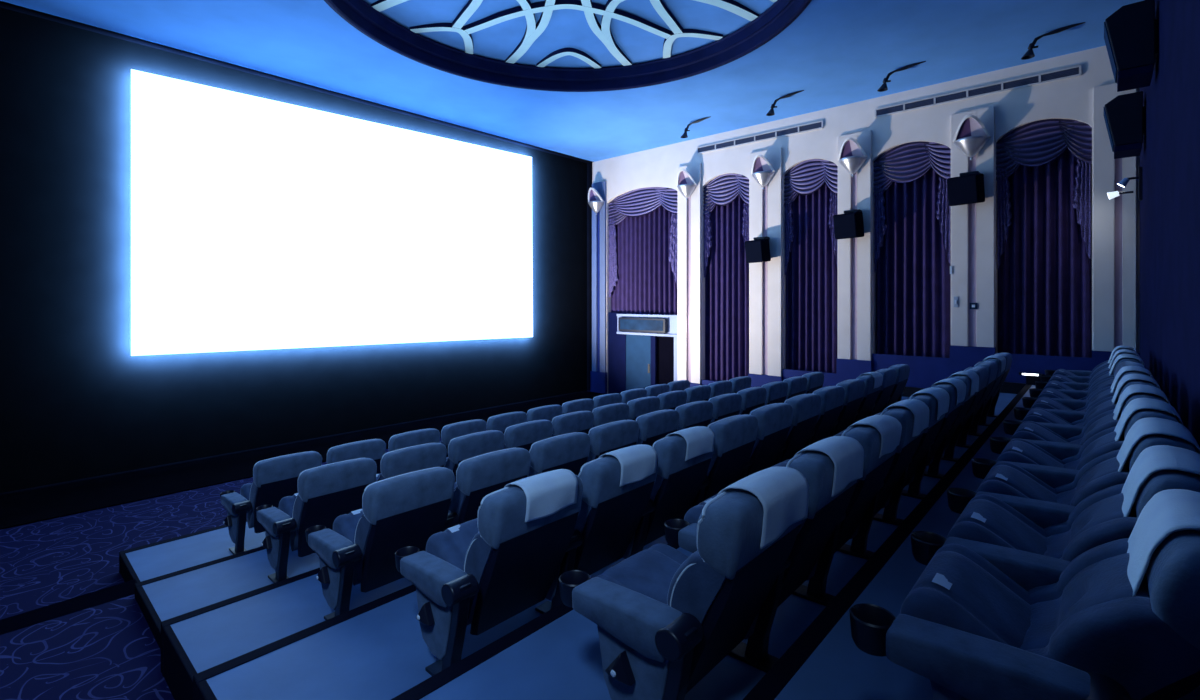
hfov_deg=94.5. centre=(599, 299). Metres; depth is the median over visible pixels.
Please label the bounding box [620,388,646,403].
seat
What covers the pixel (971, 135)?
wall sconce
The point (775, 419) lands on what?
seat
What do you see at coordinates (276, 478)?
seat
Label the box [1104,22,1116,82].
grille
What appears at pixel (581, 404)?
seat
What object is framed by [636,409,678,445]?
seat
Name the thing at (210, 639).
floor
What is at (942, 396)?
cloth
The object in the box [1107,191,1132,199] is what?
wall spotlight
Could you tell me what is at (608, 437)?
seat
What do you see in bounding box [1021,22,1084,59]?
ceiling spotlight
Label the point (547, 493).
cloth
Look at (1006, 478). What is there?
seat cushion
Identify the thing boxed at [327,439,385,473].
seat
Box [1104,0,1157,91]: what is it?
loudspeaker
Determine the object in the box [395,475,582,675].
seat
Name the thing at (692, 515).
seat cushion
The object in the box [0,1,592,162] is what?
trim
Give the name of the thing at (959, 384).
cloth
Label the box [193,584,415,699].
trim
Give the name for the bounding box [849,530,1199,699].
seat
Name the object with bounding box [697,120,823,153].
air vent
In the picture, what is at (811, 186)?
drape
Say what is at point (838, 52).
ceiling
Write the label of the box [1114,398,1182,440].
cloth
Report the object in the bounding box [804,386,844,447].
seat
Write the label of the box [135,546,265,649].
trim
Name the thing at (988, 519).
seat cushion
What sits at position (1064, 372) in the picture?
seat cushion
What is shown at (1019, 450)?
seat cushion
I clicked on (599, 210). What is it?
channel
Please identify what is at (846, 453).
cloth
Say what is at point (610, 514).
seat
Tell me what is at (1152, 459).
cloth
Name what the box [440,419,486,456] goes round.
seat
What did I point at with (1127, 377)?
cloth
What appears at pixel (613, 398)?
seat
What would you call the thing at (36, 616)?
trim
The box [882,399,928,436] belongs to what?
cloth
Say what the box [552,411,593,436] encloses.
seat
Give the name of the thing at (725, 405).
seat
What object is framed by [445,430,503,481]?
seat
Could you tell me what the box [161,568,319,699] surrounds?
trim
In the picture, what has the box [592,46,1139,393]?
wall
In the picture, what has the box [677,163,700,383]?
pilaster
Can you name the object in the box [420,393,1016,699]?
floor
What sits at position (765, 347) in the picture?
channel
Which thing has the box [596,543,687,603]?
seat cushion
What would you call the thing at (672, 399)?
seat
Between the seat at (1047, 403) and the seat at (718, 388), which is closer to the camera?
the seat at (1047, 403)
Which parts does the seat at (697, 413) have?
panel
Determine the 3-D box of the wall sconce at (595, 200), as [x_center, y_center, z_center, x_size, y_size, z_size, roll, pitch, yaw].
[-0.162,-2.844,16.028,0.564,0.768,0.312,0,0,42]
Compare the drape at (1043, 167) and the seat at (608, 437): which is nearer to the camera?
the seat at (608, 437)
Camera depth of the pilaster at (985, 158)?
9.96 m
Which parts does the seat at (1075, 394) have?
armrest, backrest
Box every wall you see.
[0,7,586,492]
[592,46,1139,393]
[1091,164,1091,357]
[1140,0,1199,446]
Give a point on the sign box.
(652, 325)
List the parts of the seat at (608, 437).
backrest, panel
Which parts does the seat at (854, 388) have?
support post, panel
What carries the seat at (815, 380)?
on the floor at (210, 639)
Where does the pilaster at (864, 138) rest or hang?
attached to the wall at (1069, 98)
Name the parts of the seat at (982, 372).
support post, panel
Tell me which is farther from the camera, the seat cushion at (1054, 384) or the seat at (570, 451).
the seat cushion at (1054, 384)
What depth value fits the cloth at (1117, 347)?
6.66 m
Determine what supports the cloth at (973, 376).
on the seat at (933, 470)
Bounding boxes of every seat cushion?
[240,483,251,499]
[279,495,296,517]
[333,510,362,542]
[426,518,478,570]
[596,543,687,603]
[684,494,716,523]
[772,459,789,466]
[900,544,1032,648]
[947,494,1047,554]
[976,462,1056,502]
[996,438,1063,467]
[1011,421,1068,442]
[1022,407,1071,424]
[1031,397,1073,410]
[1038,388,1072,398]
[1044,380,1074,389]
[1048,374,1074,381]
[1052,369,1076,375]
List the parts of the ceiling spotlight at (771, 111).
lamp shade, arm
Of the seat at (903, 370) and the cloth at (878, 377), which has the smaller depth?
the cloth at (878, 377)
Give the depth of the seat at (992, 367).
6.13 m
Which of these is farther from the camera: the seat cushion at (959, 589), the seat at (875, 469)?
the seat at (875, 469)
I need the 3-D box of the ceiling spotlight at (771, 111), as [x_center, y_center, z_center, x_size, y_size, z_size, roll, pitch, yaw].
[3.633,-3.892,10.944,0.750,0.345,0.173,0,0,42]
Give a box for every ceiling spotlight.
[680,117,709,137]
[766,90,803,115]
[877,61,925,91]
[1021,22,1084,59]
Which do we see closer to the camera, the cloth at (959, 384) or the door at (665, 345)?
the cloth at (959, 384)
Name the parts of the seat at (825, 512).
armrest, armrest panel, support post, backrest, panel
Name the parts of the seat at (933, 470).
support post, panel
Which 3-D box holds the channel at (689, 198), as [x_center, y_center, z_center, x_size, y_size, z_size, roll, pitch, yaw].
[2.282,-0.438,14.106,0.132,5.052,0.014,0,0,42]
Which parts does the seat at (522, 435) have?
panel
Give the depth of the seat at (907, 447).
3.52 m
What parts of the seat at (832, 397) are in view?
support post, panel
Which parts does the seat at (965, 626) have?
armrest panel, armrest, backrest, panel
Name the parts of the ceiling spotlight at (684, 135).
lamp shade, arm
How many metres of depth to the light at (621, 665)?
1.98 m
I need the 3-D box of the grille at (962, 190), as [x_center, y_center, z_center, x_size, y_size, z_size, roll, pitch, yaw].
[6.409,-1.941,9.816,0.081,0.452,0.456,0,0,-35]
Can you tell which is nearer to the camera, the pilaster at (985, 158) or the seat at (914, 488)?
the seat at (914, 488)
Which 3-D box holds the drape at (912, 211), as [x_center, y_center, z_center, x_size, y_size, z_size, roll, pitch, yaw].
[6.095,-0.981,10.851,1.360,4.410,0.217,0,0,42]
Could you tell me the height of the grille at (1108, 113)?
0.542 m
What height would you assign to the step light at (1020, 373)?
0.048 m
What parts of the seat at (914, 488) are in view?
support post, panel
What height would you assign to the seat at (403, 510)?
0.918 m
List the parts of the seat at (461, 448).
backrest, panel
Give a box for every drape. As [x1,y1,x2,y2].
[608,187,676,314]
[703,173,748,380]
[784,159,837,372]
[873,141,950,357]
[996,119,1091,357]
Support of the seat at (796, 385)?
on the floor at (210, 639)
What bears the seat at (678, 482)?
on the floor at (381, 652)
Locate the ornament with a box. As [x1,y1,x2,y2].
[324,0,811,91]
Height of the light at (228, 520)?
0.094 m
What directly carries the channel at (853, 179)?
attached to the pilaster at (864, 138)
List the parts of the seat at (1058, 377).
armrest, backrest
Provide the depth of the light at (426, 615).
2.76 m
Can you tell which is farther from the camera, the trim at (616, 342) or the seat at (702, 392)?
the trim at (616, 342)
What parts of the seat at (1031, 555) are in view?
armrest, backrest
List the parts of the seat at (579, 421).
panel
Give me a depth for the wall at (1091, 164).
9.18 m
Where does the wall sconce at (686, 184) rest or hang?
attached to the pilaster at (694, 170)
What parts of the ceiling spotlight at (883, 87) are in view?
lamp shade, arm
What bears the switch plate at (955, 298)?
attached to the pilaster at (985, 158)
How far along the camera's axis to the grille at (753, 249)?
12.46 m
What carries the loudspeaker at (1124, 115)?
attached to the wall at (1170, 151)
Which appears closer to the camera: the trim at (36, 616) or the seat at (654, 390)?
the trim at (36, 616)
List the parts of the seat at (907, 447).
armrest panel, support post, panel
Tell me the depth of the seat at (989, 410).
7.26 m
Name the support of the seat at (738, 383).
on the floor at (174, 596)
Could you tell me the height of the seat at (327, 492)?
0.918 m
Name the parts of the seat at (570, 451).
backrest, panel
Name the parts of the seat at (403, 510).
armrest panel, armrest, support post, backrest, panel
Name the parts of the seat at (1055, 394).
armrest, backrest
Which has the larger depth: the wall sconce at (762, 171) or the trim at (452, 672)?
the wall sconce at (762, 171)
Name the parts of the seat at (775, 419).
support post, backrest, panel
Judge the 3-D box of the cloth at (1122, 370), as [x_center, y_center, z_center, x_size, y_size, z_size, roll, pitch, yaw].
[4.414,0.707,4.629,0.280,0.303,0.399,0,0,42]
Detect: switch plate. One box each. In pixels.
[954,297,957,306]
[970,303,977,308]
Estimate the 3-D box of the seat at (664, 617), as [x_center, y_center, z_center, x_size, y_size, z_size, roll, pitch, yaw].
[0.314,1.161,2.264,0.768,0.918,0.800,0,0,42]
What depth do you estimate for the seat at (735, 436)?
4.38 m
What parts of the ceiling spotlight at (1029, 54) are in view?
lamp shade, arm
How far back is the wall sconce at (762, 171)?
12.53 m
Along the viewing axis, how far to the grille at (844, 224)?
11.14 m
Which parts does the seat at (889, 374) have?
panel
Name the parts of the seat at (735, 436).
support post, backrest, panel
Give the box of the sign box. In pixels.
[618,317,667,332]
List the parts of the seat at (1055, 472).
armrest, backrest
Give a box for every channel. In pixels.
[598,210,599,371]
[687,196,690,381]
[763,185,767,374]
[851,172,856,359]
[968,155,976,346]
[1114,158,1122,347]
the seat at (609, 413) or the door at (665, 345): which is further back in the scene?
the door at (665, 345)
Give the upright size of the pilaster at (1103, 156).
4.243 m
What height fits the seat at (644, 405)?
0.918 m
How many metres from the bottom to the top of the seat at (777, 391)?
0.918 m
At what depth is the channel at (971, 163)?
10.07 m
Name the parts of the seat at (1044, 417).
armrest, backrest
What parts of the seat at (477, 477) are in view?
backrest, panel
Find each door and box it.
[626,334,650,389]
[657,336,673,384]
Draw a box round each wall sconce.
[588,188,604,214]
[677,169,696,199]
[751,154,775,189]
[838,137,866,176]
[953,114,989,159]
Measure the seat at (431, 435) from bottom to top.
0.918 m
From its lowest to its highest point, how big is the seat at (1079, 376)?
0.864 m
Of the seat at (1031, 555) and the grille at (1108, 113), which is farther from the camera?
the grille at (1108, 113)
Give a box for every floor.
[0,429,486,699]
[125,522,265,580]
[143,545,319,620]
[170,574,412,672]
[206,396,908,699]
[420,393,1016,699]
[774,385,1199,699]
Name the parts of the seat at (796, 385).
panel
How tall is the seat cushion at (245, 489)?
0.324 m
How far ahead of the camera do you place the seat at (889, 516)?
4.05 m
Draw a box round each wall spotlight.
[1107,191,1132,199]
[1117,177,1138,187]
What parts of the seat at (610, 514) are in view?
armrest panel, support post, backrest, panel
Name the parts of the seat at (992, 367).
support post, panel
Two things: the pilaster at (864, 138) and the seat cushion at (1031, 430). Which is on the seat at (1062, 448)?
the seat cushion at (1031, 430)
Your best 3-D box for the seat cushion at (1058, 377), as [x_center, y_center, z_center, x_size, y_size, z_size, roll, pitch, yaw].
[5.515,1.057,6.489,0.424,0.324,0.542,0,0,42]
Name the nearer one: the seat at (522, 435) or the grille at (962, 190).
the seat at (522, 435)
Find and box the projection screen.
[131,69,532,355]
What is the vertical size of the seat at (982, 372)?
0.918 m
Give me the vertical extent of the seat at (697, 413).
0.918 m
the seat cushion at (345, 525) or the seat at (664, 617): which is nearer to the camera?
the seat at (664, 617)
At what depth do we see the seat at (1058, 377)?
6.33 m
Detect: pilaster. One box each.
[592,181,605,372]
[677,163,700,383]
[749,147,781,376]
[838,130,871,360]
[951,107,994,347]
[1093,83,1135,351]
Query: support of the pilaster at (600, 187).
attached to the wall at (1069, 98)
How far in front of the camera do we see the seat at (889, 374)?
7.53 m
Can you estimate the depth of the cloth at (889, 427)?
3.14 m
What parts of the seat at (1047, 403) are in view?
armrest, backrest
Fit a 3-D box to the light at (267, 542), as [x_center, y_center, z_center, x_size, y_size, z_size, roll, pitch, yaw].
[-2.758,1.993,4.578,0.122,0.094,0.065,0,0,42]
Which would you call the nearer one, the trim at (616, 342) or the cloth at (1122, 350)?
the cloth at (1122, 350)
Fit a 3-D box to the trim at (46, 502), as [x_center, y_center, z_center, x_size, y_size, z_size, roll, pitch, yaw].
[-4.988,2.721,10.094,1.740,0.078,15.480,0,0,42]
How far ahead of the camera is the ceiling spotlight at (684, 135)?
12.62 m
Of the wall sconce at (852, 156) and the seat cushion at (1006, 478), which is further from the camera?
the wall sconce at (852, 156)
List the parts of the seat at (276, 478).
armrest panel, armrest, support post, backrest, panel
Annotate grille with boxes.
[745,241,762,261]
[833,213,855,237]
[948,175,977,204]
[1103,107,1113,151]
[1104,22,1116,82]
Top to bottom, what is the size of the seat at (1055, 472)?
0.864 m
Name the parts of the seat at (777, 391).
panel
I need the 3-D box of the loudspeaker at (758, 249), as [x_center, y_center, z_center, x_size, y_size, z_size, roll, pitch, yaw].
[3.598,-1.142,12.590,0.434,0.596,0.504,0,0,-35]
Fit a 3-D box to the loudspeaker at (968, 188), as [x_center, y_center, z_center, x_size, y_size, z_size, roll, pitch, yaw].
[6.553,-1.994,9.917,0.434,0.596,0.504,0,0,-35]
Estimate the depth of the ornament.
9.31 m
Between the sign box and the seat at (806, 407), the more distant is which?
the sign box
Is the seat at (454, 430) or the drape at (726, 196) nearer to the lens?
the seat at (454, 430)
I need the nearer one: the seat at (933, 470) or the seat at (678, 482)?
the seat at (678, 482)
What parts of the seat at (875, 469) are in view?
armrest panel, support post, panel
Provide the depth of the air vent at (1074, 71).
9.95 m
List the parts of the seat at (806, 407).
support post, panel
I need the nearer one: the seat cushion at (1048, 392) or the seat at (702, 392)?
the seat cushion at (1048, 392)
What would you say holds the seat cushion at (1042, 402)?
on the seat at (1047, 403)
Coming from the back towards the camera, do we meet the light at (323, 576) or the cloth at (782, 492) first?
the light at (323, 576)
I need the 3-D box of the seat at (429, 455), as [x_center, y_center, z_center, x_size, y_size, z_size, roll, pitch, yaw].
[-2.006,1.839,5.382,0.748,0.918,0.742,0,0,42]
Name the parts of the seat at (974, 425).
support post, panel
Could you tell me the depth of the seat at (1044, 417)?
4.25 m
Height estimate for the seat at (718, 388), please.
0.918 m
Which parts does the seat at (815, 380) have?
panel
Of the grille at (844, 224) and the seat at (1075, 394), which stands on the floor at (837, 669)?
the seat at (1075, 394)
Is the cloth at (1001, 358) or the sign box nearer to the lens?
the cloth at (1001, 358)
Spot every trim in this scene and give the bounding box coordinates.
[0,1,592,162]
[0,391,604,529]
[0,579,136,634]
[119,519,246,582]
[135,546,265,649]
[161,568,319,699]
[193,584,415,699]
[391,544,678,699]
[587,162,591,390]
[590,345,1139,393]
[608,312,656,393]
[617,314,676,336]
[674,337,676,380]
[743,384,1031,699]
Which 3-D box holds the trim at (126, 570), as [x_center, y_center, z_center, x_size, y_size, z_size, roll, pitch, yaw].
[-0.457,2.749,9.218,1.428,0.503,11.300,0,0,42]
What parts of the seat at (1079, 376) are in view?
armrest, armrest, backrest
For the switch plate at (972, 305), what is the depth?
9.98 m
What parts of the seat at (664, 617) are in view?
armrest, armrest panel, support post, backrest, panel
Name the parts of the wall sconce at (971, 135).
lamp shade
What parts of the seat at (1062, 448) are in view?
armrest, backrest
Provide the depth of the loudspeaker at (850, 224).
11.10 m
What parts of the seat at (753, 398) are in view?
panel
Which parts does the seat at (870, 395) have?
panel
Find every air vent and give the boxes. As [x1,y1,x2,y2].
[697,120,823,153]
[875,65,1080,117]
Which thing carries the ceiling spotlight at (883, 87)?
attached to the ceiling at (838, 52)
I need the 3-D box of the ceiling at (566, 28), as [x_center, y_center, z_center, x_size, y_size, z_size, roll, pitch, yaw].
[-0.435,-4.548,7.497,6.384,0.168,6.384,0,0,42]
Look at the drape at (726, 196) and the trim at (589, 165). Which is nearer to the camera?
the drape at (726, 196)
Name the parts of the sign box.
panel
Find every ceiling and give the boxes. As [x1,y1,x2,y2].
[0,0,1143,161]
[364,0,774,67]
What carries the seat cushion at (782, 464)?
on the seat at (875, 469)
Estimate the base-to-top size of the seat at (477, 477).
0.918 m
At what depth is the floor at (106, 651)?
4.99 m
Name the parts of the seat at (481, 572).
armrest, armrest panel, support post, backrest, panel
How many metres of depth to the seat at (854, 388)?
6.47 m
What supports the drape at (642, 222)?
hanging from the wall at (1069, 98)
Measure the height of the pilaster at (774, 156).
5.143 m
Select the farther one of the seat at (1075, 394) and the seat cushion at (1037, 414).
the seat at (1075, 394)
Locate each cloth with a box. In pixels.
[504,469,577,522]
[599,444,657,486]
[666,426,714,460]
[717,466,808,548]
[794,436,863,496]
[845,415,901,457]
[860,372,882,388]
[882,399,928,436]
[909,387,949,419]
[931,378,965,404]
[948,371,978,395]
[982,355,1005,371]
[1108,346,1135,362]
[1108,349,1139,368]
[1109,354,1143,374]
[1110,366,1153,391]
[1112,374,1160,403]
[1113,384,1169,419]
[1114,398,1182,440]
[1117,417,1199,471]
[1121,445,1199,516]
[1127,489,1199,595]
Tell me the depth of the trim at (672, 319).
14.83 m
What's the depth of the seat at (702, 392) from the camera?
8.79 m
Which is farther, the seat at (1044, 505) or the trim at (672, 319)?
the trim at (672, 319)
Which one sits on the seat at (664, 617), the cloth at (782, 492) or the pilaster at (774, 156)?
the cloth at (782, 492)
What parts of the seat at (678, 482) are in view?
armrest panel, support post, backrest, panel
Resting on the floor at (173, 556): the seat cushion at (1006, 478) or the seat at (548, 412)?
the seat at (548, 412)
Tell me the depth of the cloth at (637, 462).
3.41 m
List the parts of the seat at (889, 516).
support post, panel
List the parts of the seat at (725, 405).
panel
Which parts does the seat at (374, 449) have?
panel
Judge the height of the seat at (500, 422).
0.918 m
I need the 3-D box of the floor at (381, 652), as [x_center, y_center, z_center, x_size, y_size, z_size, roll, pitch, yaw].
[2.334,2.433,6.588,1.152,1.134,11.456,0,0,42]
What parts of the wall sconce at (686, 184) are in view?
lamp shade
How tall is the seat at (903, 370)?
0.918 m
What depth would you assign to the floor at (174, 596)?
4.53 m
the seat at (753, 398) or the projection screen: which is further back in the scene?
the projection screen
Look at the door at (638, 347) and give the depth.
15.30 m
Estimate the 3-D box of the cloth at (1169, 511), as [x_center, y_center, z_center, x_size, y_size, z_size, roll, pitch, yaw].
[1.602,0.709,1.522,0.283,0.306,0.398,0,0,42]
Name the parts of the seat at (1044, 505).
armrest, backrest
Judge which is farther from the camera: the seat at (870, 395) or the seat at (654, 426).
the seat at (870, 395)
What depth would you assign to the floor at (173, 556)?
5.50 m
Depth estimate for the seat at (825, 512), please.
2.50 m
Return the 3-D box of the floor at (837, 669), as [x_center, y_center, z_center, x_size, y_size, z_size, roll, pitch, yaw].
[4.134,2.220,4.901,1.308,1.560,11.544,0,0,42]
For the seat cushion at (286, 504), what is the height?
0.324 m
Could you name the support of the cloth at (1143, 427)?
on the seat at (1044, 505)
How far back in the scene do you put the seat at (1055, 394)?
5.29 m
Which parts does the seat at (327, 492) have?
armrest panel, armrest, support post, backrest, panel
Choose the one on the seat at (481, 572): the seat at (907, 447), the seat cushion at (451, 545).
the seat cushion at (451, 545)
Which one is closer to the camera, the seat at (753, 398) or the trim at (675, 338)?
the seat at (753, 398)
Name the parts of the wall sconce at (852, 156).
lamp shade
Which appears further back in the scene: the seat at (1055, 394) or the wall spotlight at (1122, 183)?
the wall spotlight at (1122, 183)
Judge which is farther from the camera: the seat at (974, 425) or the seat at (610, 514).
the seat at (974, 425)
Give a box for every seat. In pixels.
[220,451,321,554]
[255,458,376,582]
[306,467,454,619]
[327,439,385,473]
[376,443,446,481]
[388,428,439,451]
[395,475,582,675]
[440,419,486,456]
[443,447,530,531]
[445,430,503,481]
[487,412,526,443]
[503,420,552,450]
[527,405,562,421]
[528,432,590,476]
[535,455,657,613]
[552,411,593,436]
[559,488,801,699]
[562,399,593,414]
[586,420,638,462]
[592,403,628,426]
[593,393,621,407]
[613,434,714,565]
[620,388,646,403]
[627,396,659,420]
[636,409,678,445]
[645,384,669,396]
[657,390,686,409]
[664,450,856,672]
[668,380,689,391]
[675,401,712,430]
[684,385,710,403]
[691,414,757,507]
[708,381,731,397]
[708,393,741,423]
[729,376,751,392]
[737,387,766,414]
[738,403,792,480]
[761,381,787,405]
[772,424,896,605]
[773,393,820,465]
[783,376,806,399]
[802,372,823,393]
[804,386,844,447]
[828,379,864,436]
[835,393,944,525]
[838,406,923,559]
[849,374,880,425]
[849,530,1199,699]
[867,368,896,416]
[875,382,961,499]
[882,364,909,410]
[905,366,987,461]
[911,470,1199,590]
[923,374,974,478]
[929,361,997,447]
[947,434,1195,528]
[968,358,1003,435]
[971,409,1177,487]
[978,353,1011,425]
[989,393,1165,459]
[1003,380,1156,438]
[1014,371,1149,422]
[1022,361,1144,409]
[1029,358,1140,399]
[1035,352,1136,389]
[1040,348,1133,382]
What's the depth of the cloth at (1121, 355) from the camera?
5.58 m
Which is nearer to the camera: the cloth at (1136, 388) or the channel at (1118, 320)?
the cloth at (1136, 388)
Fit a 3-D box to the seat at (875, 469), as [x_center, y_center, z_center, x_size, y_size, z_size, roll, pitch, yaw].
[1.286,1.161,3.323,0.748,0.918,0.742,0,0,42]
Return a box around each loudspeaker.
[745,236,770,262]
[833,209,863,238]
[947,171,984,205]
[1103,91,1144,158]
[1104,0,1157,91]
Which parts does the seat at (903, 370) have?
panel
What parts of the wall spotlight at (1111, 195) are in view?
arm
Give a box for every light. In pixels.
[223,515,231,525]
[261,535,271,548]
[316,566,329,583]
[416,602,434,625]
[605,651,635,685]
[1019,372,1041,376]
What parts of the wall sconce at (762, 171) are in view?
lamp shade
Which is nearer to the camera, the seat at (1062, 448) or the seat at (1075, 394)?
the seat at (1062, 448)
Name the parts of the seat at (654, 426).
backrest, panel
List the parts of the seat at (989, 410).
support post, support post, panel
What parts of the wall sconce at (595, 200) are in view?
lamp shade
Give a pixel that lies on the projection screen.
(258, 223)
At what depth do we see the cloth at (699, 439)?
3.94 m
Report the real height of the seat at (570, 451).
0.918 m
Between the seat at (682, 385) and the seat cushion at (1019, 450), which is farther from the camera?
the seat at (682, 385)
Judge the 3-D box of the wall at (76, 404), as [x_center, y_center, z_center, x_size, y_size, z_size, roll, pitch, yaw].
[-5.552,-0.486,10.847,0.084,7.212,16.080,0,0,42]
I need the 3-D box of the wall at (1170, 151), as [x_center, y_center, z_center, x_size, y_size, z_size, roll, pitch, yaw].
[3.263,-0.486,2.874,0.120,7.212,16.080,0,0,42]

